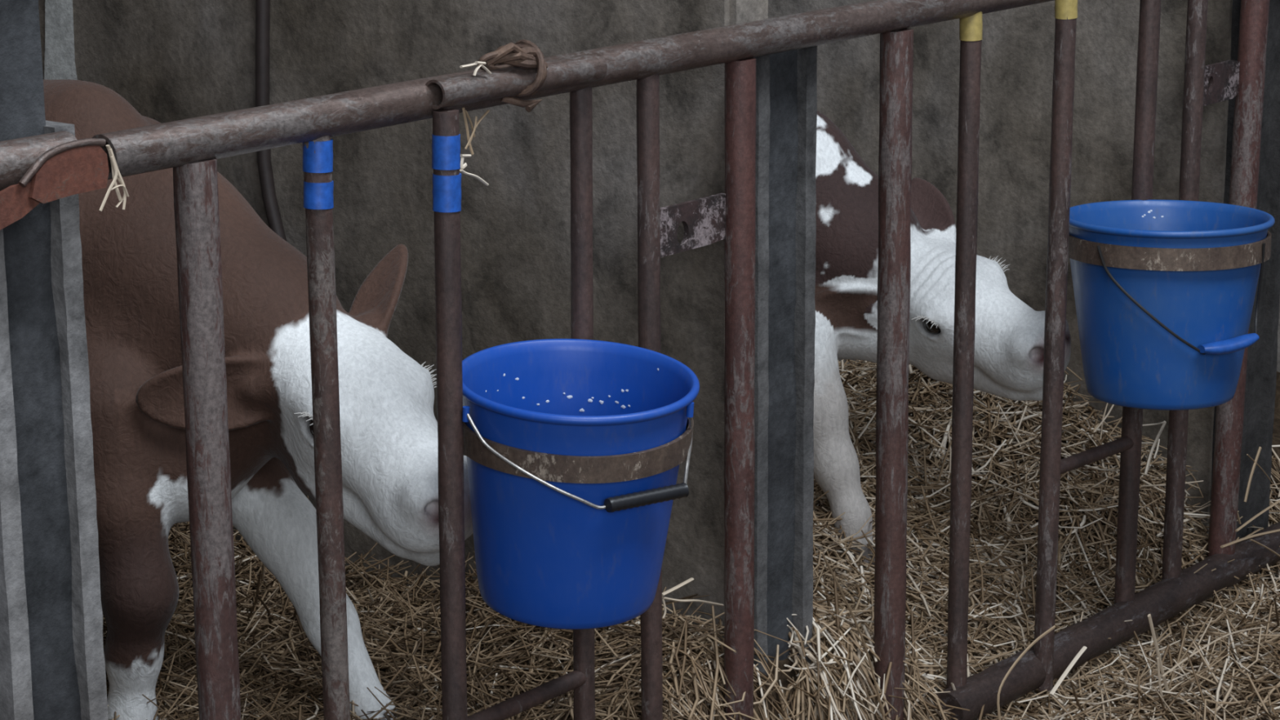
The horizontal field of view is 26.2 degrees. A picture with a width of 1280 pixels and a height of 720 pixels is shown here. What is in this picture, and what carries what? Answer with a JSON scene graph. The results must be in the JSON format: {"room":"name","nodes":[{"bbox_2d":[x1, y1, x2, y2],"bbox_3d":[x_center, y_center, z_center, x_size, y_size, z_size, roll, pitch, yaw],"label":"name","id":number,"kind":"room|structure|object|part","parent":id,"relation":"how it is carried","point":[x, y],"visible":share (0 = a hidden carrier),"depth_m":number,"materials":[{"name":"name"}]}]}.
{"room":"cattle barn","nodes":[
{"label":"cattle barn","id":0,"kind":"room"},
{"bbox_2d":[38,0,768,644],"bbox_3d":[-0.688,-0.389,4.643,2.175,2.100,0.100,11,18,37],"label":"wall","id":1,"kind":"structure","parent":0,"point":[171,60],"depth_m":4.23,"materials":[{"name":"concrete"}]},
{"bbox_2d":[44,0,77,79],"bbox_3d":[-1.015,-0.566,4.800,0.109,0.231,0.009,11,18,37],"label":"trim","id":2,"kind":"structure","parent":1,"relation":"attached to","point":[60,57],"depth_m":4.79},
{"bbox_2d":[255,0,286,240],"bbox_3d":[-0.583,-0.310,4.490,0.108,0.692,0.023,11,18,37],"label":"pipe","id":3,"kind":"object","parent":1,"relation":"attached to","point":[273,214],"visible":0.53,"depth_m":4.48,"materials":[{"name":"grey metal"}]},
{"bbox_2d":[768,0,1232,533],"bbox_3d":[0.286,-0.690,5.824,2.175,2.100,0.100,11,18,37],"label":"wall","id":4,"kind":"structure","parent":0,"point":[1018,43],"depth_m":5.42,"materials":[{"name":"concrete"}]},
{"bbox_2d":[1276,299,1279,372],"bbox_3d":[1.210,-0.968,6.914,2.215,2.100,0.100,11,18,37],"label":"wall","id":5,"kind":"structure","parent":0,"point":[1278,329],"depth_m":6.79,"materials":[{"name":"concrete"}]},
{"bbox_3d":[1.550,1.145,3.011,8.400,0.120,10.000,11,18,37],"label":"floor","id":6,"kind":"structure","parent":0,"visible":0},
{"bbox_2d":[0,0,108,719],"bbox_3d":[-0.691,0.073,2.997,0.138,2.000,0.134,11,18,37],"label":"steel post","id":7,"kind":"object","parent":6,"relation":"on","point":[52,664],"visible":0.94,"depth_m":2.97,"materials":[{"name":"grey metal"}]},
{"bbox_2d":[0,130,109,230],"bbox_3d":[-0.868,-0.110,2.549,0.071,0.090,0.920,11,18,37],"label":"metal bracket","id":8,"kind":"object","parent":7,"relation":"attached to","point":[17,156],"depth_m":2.82,"materials":[{"name":"metal"}]},
{"bbox_3d":[-0.641,-0.151,2.791,0.006,0.051,0.082,11,18,37],"label":"bracket arm","id":9,"kind":"part","parent":8,"relation":"part of","materials":[{"name":"orange metal"}]},
{"bbox_3d":[-0.611,-0.176,2.817,0.014,0.086,0.169,11,18,37],"label":"link bracket","id":10,"kind":"part","parent":8,"relation":"part of","materials":[{"name":"brown metal"}]},
{"bbox_3d":[-0.589,-0.193,2.838,0.006,0.053,0.103,11,18,37],"label":"bracket plate","id":11,"kind":"part","parent":8,"relation":"part of","materials":[{"name":"orange metal"}]},
{"bbox_2d":[172,371,1279,719],"bbox_3d":[-0.091,0.455,4.637,3.340,0.454,4.080,11,18,37],"label":"bedding","id":12,"kind":"object","parent":6,"relation":"on","point":[1276,431],"visible":0.02,"depth_m":5.23,"materials":[{"name":"beige plant"}]},
{"bbox_2d":[43,79,472,719],"bbox_3d":[-0.968,0.046,4.149,1.865,1.018,0.503,11,18,37],"label":"calf","id":13,"kind":"object","parent":12,"relation":"on","point":[388,424],"visible":0.6,"depth_m":3.74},
{"bbox_2d":[102,359,1279,719],"bbox_3d":[0.034,0.346,4.824,3.401,0.571,3.518,11,18,37],"label":"straw","id":14,"kind":"object","parent":12,"relation":"on","point":[1121,682],"visible":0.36,"depth_m":4.71,"materials":[{"name":"beige plant"}]},
{"bbox_2d":[662,577,724,618],"bbox_3d":[0.076,0.345,3.986,0.007,0.063,0.144,11,18,37],"label":"straw wisp","id":15,"kind":"object","parent":14,"relation":"on","point":[690,580],"visible":0.97,"depth_m":3.96,"materials":[{"name":"beige plant"}]},
{"bbox_2d":[784,625,836,676],"bbox_3d":[0.260,0.436,4.170,0.013,0.100,0.136,12,18,40],"label":"straw wisp","id":16,"kind":"object","parent":14,"relation":"on","point":[797,646],"visible":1,"depth_m":4.16,"materials":[{"name":"beige plant"}]},
{"bbox_2d":[820,551,884,716],"bbox_3d":[0.321,0.416,4.137,0.005,0.310,0.173,11,18,37],"label":"straw wisp","id":17,"kind":"object","parent":14,"relation":"on","point":[821,553],"visible":1,"depth_m":4.15,"materials":[{"name":"beige plant"}]},
{"bbox_2d":[996,625,1055,719],"bbox_3d":[0.627,0.515,4.473,0.003,0.129,0.176,11,18,37],"label":"straw wisp","id":18,"kind":"object","parent":14,"relation":"on","point":[1049,630],"visible":1,"depth_m":4.43,"materials":[{"name":"beige plant"}]},
{"bbox_2d":[1048,646,1087,695],"bbox_3d":[0.703,0.510,4.520,0.008,0.054,0.110,11,18,37],"label":"straw wisp","id":19,"kind":"object","parent":14,"relation":"on","point":[1082,651],"visible":1,"depth_m":4.51,"materials":[{"name":"beige plant"}]},
{"bbox_2d":[1147,613,1266,717],"bbox_3d":[0.999,0.488,4.837,0.014,0.203,0.434,11,18,37],"label":"straw wisp","id":20,"kind":"object","parent":14,"relation":"on","point":[1159,664],"visible":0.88,"depth_m":4.71,"materials":[{"name":"beige plant"}]},
{"bbox_2d":[1237,446,1271,524],"bbox_3d":[1.160,0.242,5.258,0.005,0.138,0.208,11,18,37],"label":"straw wisp","id":21,"kind":"object","parent":14,"relation":"on","point":[1255,463],"visible":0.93,"depth_m":5.26,"materials":[{"name":"beige plant"}]},
{"bbox_2d":[813,111,1071,565],"bbox_3d":[0.017,-0.174,5.224,1.742,0.893,0.467,11,18,37],"label":"calf","id":22,"kind":"object","parent":12,"relation":"on","point":[1009,355],"visible":0.31,"depth_m":4.88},
{"bbox_2d":[753,45,817,675],"bbox_3d":[0.165,0.160,4.119,0.138,1.277,0.148,11,18,37],"label":"steel post","id":23,"kind":"object","parent":6,"relation":"on","point":[785,188],"visible":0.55,"depth_m":4.04,"materials":[{"name":"grey metal"}]},
{"bbox_2d":[1209,0,1279,539],"bbox_3d":[1.138,-0.493,5.215,0.138,2.000,0.150,11,18,37],"label":"steel post","id":24,"kind":"object","parent":6,"relation":"on","point":[1262,355],"visible":0.23,"depth_m":5.30,"materials":[{"name":"metal"}]},
{"bbox_2d":[92,0,1279,719],"bbox_3d":[0.536,0.041,4.206,0.344,1.256,3.230,11,18,37],"label":"railing","id":25,"kind":"object","parent":24,"relation":"attached to","point":[521,73],"visible":0.93,"depth_m":3.83,"materials":[{"name":"metal"}]},
{"bbox_2d":[98,144,128,211],"bbox_3d":[-0.556,-0.191,2.891,0.012,0.071,0.044,11,18,37],"label":"straw wisp","id":26,"kind":"object","parent":25,"relation":"hanging from","point":[115,171],"visible":1,"depth_m":2.89,"materials":[{"name":"beige plant"}]},
{"bbox_2d":[459,154,488,186],"bbox_3d":[-0.203,-0.232,3.359,0.008,0.045,0.048,11,18,37],"label":"straw wisp","id":27,"kind":"object","parent":25,"relation":"attached to","point":[463,166],"visible":0.97,"depth_m":3.35,"materials":[{"name":"beige plant"}]},
{"bbox_2d":[459,61,491,75],"bbox_3d":[-0.197,-0.351,3.307,0.021,0.018,0.036,11,18,37],"label":"straw wisp","id":28,"kind":"object","parent":25,"relation":"on","point":[481,64],"visible":1,"depth_m":3.30,"materials":[{"name":"beige plant"}]},
{"bbox_2d":[462,106,489,155],"bbox_3d":[-0.200,-0.280,3.349,0.009,0.060,0.050,11,18,37],"label":"straw wisp","id":29,"kind":"object","parent":25,"relation":"hanging from","point":[464,112],"visible":1,"depth_m":3.34,"materials":[{"name":"beige plant"}]},
{"bbox_3d":[0.437,-0.531,4.142,0.050,0.057,3.230,11,18,37],"label":"rail","id":30,"kind":"part","parent":25,"relation":"part of","materials":[{"name":"metal"}]},
{"bbox_2d":[462,338,699,629],"bbox_3d":[-0.077,0.162,3.470,0.310,0.320,0.310,11,18,37],"label":"bucket","id":31,"kind":"object","parent":25,"relation":"hanging from","point":[549,554],"visible":0.91,"depth_m":3.40,"materials":[{"name":"blue plastic"}]},
{"bbox_3d":[-0.063,0.117,3.364,0.288,0.112,0.091,-4,14,-14],"label":"wire handle","id":32,"kind":"part","parent":31,"relation":"part of","materials":[{"name":"silver metal"}]},
{"bbox_3d":[0.068,-0.185,3.776,0.008,0.066,0.179,11,18,37],"label":"latch plate","id":33,"kind":"part","parent":25,"relation":"part of","materials":[{"name":"metal"}]},
{"bbox_3d":[0.904,0.454,4.958,0.070,0.086,1.310,11,18,37],"label":"rail","id":34,"kind":"part","parent":25,"relation":"part of","materials":[{"name":"metal"}]},
{"bbox_2d":[1142,420,1166,474],"bbox_3d":[0.938,0.157,5.034,0.005,0.100,0.092,11,18,37],"label":"straw wisp","id":35,"kind":"object","parent":25,"relation":"attached to","point":[1164,422],"visible":0.98,"depth_m":5.03,"materials":[{"name":"beige plant"}]},
{"bbox_2d":[1068,200,1275,410],"bbox_3d":[0.879,-0.093,4.608,0.358,0.318,0.354,11,18,37],"label":"bucket","id":36,"kind":"object","parent":25,"relation":"hanging from","point":[1150,340],"visible":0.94,"depth_m":4.50,"materials":[{"name":"blue plastic"}]},
{"bbox_3d":[0.883,-0.099,4.474,0.278,0.176,0.064,-2,14,-7],"label":"wire handle","id":37,"kind":"part","parent":36,"relation":"part of","materials":[{"name":"grey metal"}]},
{"bbox_3d":[1.035,-0.498,4.946,0.008,0.070,0.197,11,18,37],"label":"latch plate","id":38,"kind":"part","parent":25,"relation":"part of","materials":[{"name":"metal"}]},
{"bbox_2d":[1220,499,1279,557],"bbox_3d":[1.160,0.350,5.185,0.007,0.138,0.282,11,18,37],"label":"straw wisp","id":39,"kind":"object","parent":25,"relation":"on","point":[1277,501],"visible":1,"depth_m":5.17,"materials":[{"name":"beige plant"}]}
]}

